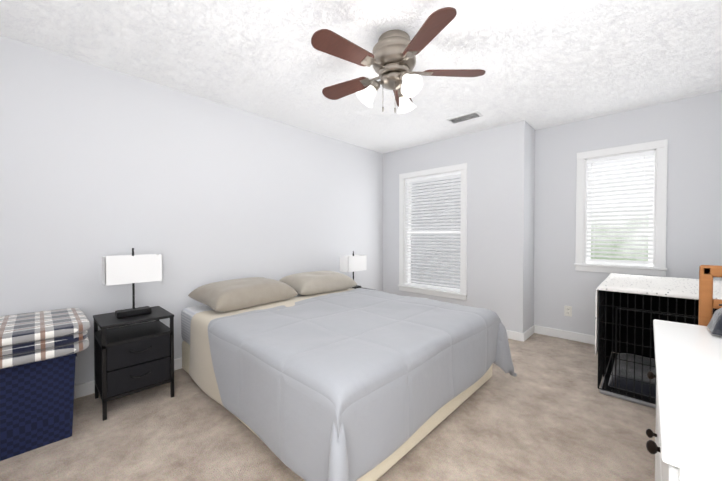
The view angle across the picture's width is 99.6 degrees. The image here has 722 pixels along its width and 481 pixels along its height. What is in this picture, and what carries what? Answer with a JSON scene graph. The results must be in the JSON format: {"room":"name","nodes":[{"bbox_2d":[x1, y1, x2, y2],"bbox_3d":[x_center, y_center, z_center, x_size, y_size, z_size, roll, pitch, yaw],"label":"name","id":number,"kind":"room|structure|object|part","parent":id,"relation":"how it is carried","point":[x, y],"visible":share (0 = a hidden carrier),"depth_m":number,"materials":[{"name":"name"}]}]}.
{"room":"bedroom","nodes":[
{"label":"bedroom","id":0,"kind":"room"},
{"bbox_2d":[0,36,382,384],"bbox_3d":[-1.188,-0.098,3.200,0.120,2.440,4.560,1,1,43],"label":"wall","id":1,"kind":"structure","parent":0,"point":[97,162],"depth_m":2.53,"materials":[{"name":"white paint"}]},
{"bbox_2d":[74,357,181,398],"bbox_3d":[-1.138,1.075,3.172,0.016,0.095,4.320,1,1,43],"label":"baseboard","id":2,"kind":"structure","parent":1,"relation":"attached to","point":[84,389],"depth_m":2.24,"materials":[{"name":"white"}]},
{"bbox_2d":[0,333,655,480],"bbox_3d":[0.321,1.190,2.095,3.860,0.100,4.990,1,1,43],"label":"floor","id":3,"kind":"structure","parent":0,"point":[549,412],"depth_m":1.76,"materials":[{"name":"carpet"}]},
{"bbox_2d":[0,308,90,460],"bbox_3d":[-2.044,0.811,1.721,0.652,0.669,0.744,1,1,43],"label":"hamper","id":4,"kind":"object","parent":3,"relation":"on","point":[40,350],"visible":0.98,"depth_m":1.67,"materials":[{"name":"blue fabric"}]},
{"bbox_2d":[0,308,90,368],"bbox_3d":[-2.044,0.559,1.717,0.652,0.165,0.744,1,1,43],"label":"throw","id":5,"kind":"object","parent":4,"relation":"on","point":[26,338],"depth_m":1.67,"materials":[{"name":"multicoloured fabric"}]},
{"bbox_2d":[93,306,173,420],"bbox_3d":[-1.638,0.838,2.204,0.419,0.600,0.408,1,1,43],"label":"nightstand","id":6,"kind":"object","parent":3,"relation":"on","point":[129,358],"visible":1,"depth_m":2.08,"materials":[{"name":"black metal"}]},
{"bbox_2d":[102,248,162,317],"bbox_3d":[-1.642,0.294,2.199,0.150,0.482,0.330,1,1,43],"label":"lamp","id":7,"kind":"object","parent":6,"relation":"on","point":[133,269],"visible":1,"depth_m":2.15,"materials":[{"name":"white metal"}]},
{"bbox_2d":[181,271,516,480],"bbox_3d":[-0.192,0.745,2.487,2.146,0.777,1.985,1,1,43],"label":"bed","id":8,"kind":"object","parent":3,"relation":"on","point":[322,376],"visible":1,"depth_m":1.76,"materials":[{"name":"fabric"}]},
{"bbox_2d":[188,277,297,311],"bbox_3d":[-1.022,0.457,2.710,0.520,0.194,0.820,7,5,39],"label":"pillow","id":9,"kind":"object","parent":8,"relation":"on","point":[254,293],"depth_m":2.53,"materials":[{"name":"beige fabric"}]},
{"bbox_3d":[-0.237,0.718,2.538,2.010,0.290,1.700,1,1,43],"label":"mattress","id":10,"kind":"part","parent":8,"relation":"part of","materials":[{"name":"beige fabric"}]},
{"bbox_2d":[189,288,353,405],"bbox_3d":[-0.510,0.811,2.796,0.763,0.517,1.760,1,1,43],"label":"blanket","id":11,"kind":"object","parent":8,"relation":"on","point":[210,329],"depth_m":2.24,"materials":[{"name":"beige fabric"}]},
{"bbox_2d":[279,271,356,294],"bbox_3d":[-0.468,0.447,3.328,0.780,0.196,0.500,-1,6,-44],"label":"pillow","id":12,"kind":"object","parent":8,"relation":"on","point":[316,282],"depth_m":3.17,"materials":[{"name":"beige fabric"}]},
{"bbox_2d":[595,273,721,408],"bbox_3d":[2.369,0.729,2.381,0.760,0.803,1.023,1,1,43],"label":"dog crate","id":13,"kind":"object","parent":3,"relation":"on","point":[629,308],"visible":0.62,"depth_m":2.41,"materials":[{"name":"black metal"}]},
{"bbox_2d":[608,353,655,397],"bbox_3d":[2.320,1.049,2.333,0.640,0.102,0.760,1,1,43],"label":"cushion","id":14,"kind":"object","parent":13,"relation":"on","point":[630,365],"depth_m":2.29,"materials":[{"name":"grey fabric"}]},
{"bbox_2d":[595,273,721,354],"bbox_3d":[2.365,0.590,2.374,0.760,0.524,1.009,1,1,43],"label":"blanket","id":15,"kind":"object","parent":13,"relation":"on","point":[624,302],"depth_m":2.46,"materials":[{"name":"white fabric"}]},
{"bbox_2d":[646,319,721,480],"bbox_3d":[1.115,0.760,0.771,0.579,0.800,1.144,1,1,43],"label":"dresser","id":16,"kind":"object","parent":3,"relation":"on","point":[686,445],"visible":1,"depth_m":0.71,"materials":[{"name":"white wood"}]},
{"bbox_2d":[707,304,721,335],"bbox_3d":[1.419,0.297,1.095,0.220,0.112,0.150,1,1,43],"label":"pouch","id":17,"kind":"object","parent":16,"relation":"on","point":[714,325],"visible":1,"depth_m":1.13,"materials":[{"name":"grey fabric"}]},
{"bbox_2d":[698,265,721,325],"bbox_3d":[1.767,0.629,1.339,0.430,1.045,0.415,1,1,43],"label":"wood chair","id":18,"kind":"object","parent":3,"relation":"on","point":[708,303],"visible":0.29,"depth_m":1.31,"materials":[{"name":"brown wood"}]},
{"bbox_3d":[-0.092,0.866,3.846,0.419,0.492,0.388,1,1,43],"label":"nightstand","id":19,"kind":"object","parent":3,"relation":"on","visible":0},
{"bbox_2d":[340,251,366,288],"bbox_3d":[-0.096,0.376,3.842,0.150,0.482,0.330,1,1,43],"label":"lamp","id":20,"kind":"object","parent":19,"relation":"on","point":[351,263],"visible":0.79,"depth_m":3.76,"materials":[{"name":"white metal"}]},
{"bbox_2d":[0,0,721,153],"bbox_3d":[0.321,-1.350,2.055,3.860,0.100,4.990,1,1,43],"label":"ceiling","id":21,"kind":"structure","parent":0,"point":[545,63],"depth_m":2.12,"materials":[{"name":"white paint"}]},
{"bbox_2d":[311,7,484,113],"bbox_3d":[0.179,-1.049,1.974,1.122,0.500,1.122,1,1,43],"label":"ceiling fan","id":22,"kind":"object","parent":21,"relation":"hanging from","point":[391,58],"visible":1,"depth_m":1.86,"materials":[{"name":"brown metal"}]},
{"bbox_2d":[446,111,482,123],"bbox_3d":[1.109,-1.312,3.271,0.340,0.014,0.170,1,1,43],"label":"ceiling vent","id":23,"kind":"object","parent":21,"relation":"in","point":[465,117],"visible":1,"depth_m":3.25,"materials":[{"name":"white metal"}]},
{"bbox_2d":[383,120,534,332],"bbox_3d":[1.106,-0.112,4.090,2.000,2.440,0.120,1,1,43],"label":"wall","id":24,"kind":"structure","parent":0,"point":[494,159],"depth_m":3.63,"materials":[{"name":"white paint"}]},
{"bbox_2d":[398,163,467,299],"bbox_3d":[0.978,-0.114,4.188,1.050,1.710,0.158,1,1,43],"label":"window","id":25,"kind":"structure","parent":24,"relation":"attached to","point":[406,232],"depth_m":4.16,"materials":[{"name":"white"}]},
{"bbox_2d":[506,330,524,341],"bbox_3d":[1.076,1.061,4.043,1.986,0.095,0.016,1,1,43],"label":"baseboard","id":26,"kind":"structure","parent":24,"relation":"attached to","point":[513,335],"depth_m":3.42,"materials":[{"name":"white"}]},
{"bbox_2d":[524,325,534,339],"bbox_3d":[1.931,1.069,3.517,0.020,0.095,0.390,1,1,43],"label":"baseboard","id":27,"kind":"structure","parent":24,"relation":"attached to","point":[531,330],"depth_m":3.52,"materials":[{"name":"white wood"}]},
{"bbox_2d":[533,90,721,335],"bbox_3d":[2.718,-0.098,3.162,1.620,2.440,0.120,1,1,43],"label":"wall","id":28,"kind":"structure","parent":0,"point":[689,129],"depth_m":3.10,"materials":[{"name":"white paint"}]},
{"bbox_2d":[535,325,594,344],"bbox_3d":[2.665,1.076,3.138,1.600,0.095,0.016,1,1,43],"label":"baseboard","id":29,"kind":"structure","parent":28,"relation":"attached to","point":[585,338],"depth_m":3.45,"materials":[{"name":"white wood"}]},
{"bbox_2d":[564,306,571,316],"bbox_3d":[2.339,0.798,3.444,0.072,0.116,0.010,1,1,43],"label":"outlet","id":30,"kind":"object","parent":28,"relation":"attached to","point":[567,310],"visible":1,"depth_m":3.44,"materials":[{"name":"white plastic"}]},
{"bbox_2d":[574,139,667,275],"bbox_3d":[2.678,-0.313,3.175,0.730,1.300,0.158,1,1,43],"label":"window","id":31,"kind":"structure","parent":28,"relation":"in","point":[655,153],"depth_m":3.13,"materials":[{"name":"white"}]},
{"label":"outside","id":32,"kind":"structure","parent":0,"visible":0},
{"bbox_2d":[591,156,649,260],"bbox_3d":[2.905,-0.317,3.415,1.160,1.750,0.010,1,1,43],"label":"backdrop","id":33,"kind":"structure","parent":32,"point":[623,242],"depth_m":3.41,"materials":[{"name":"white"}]}
]}

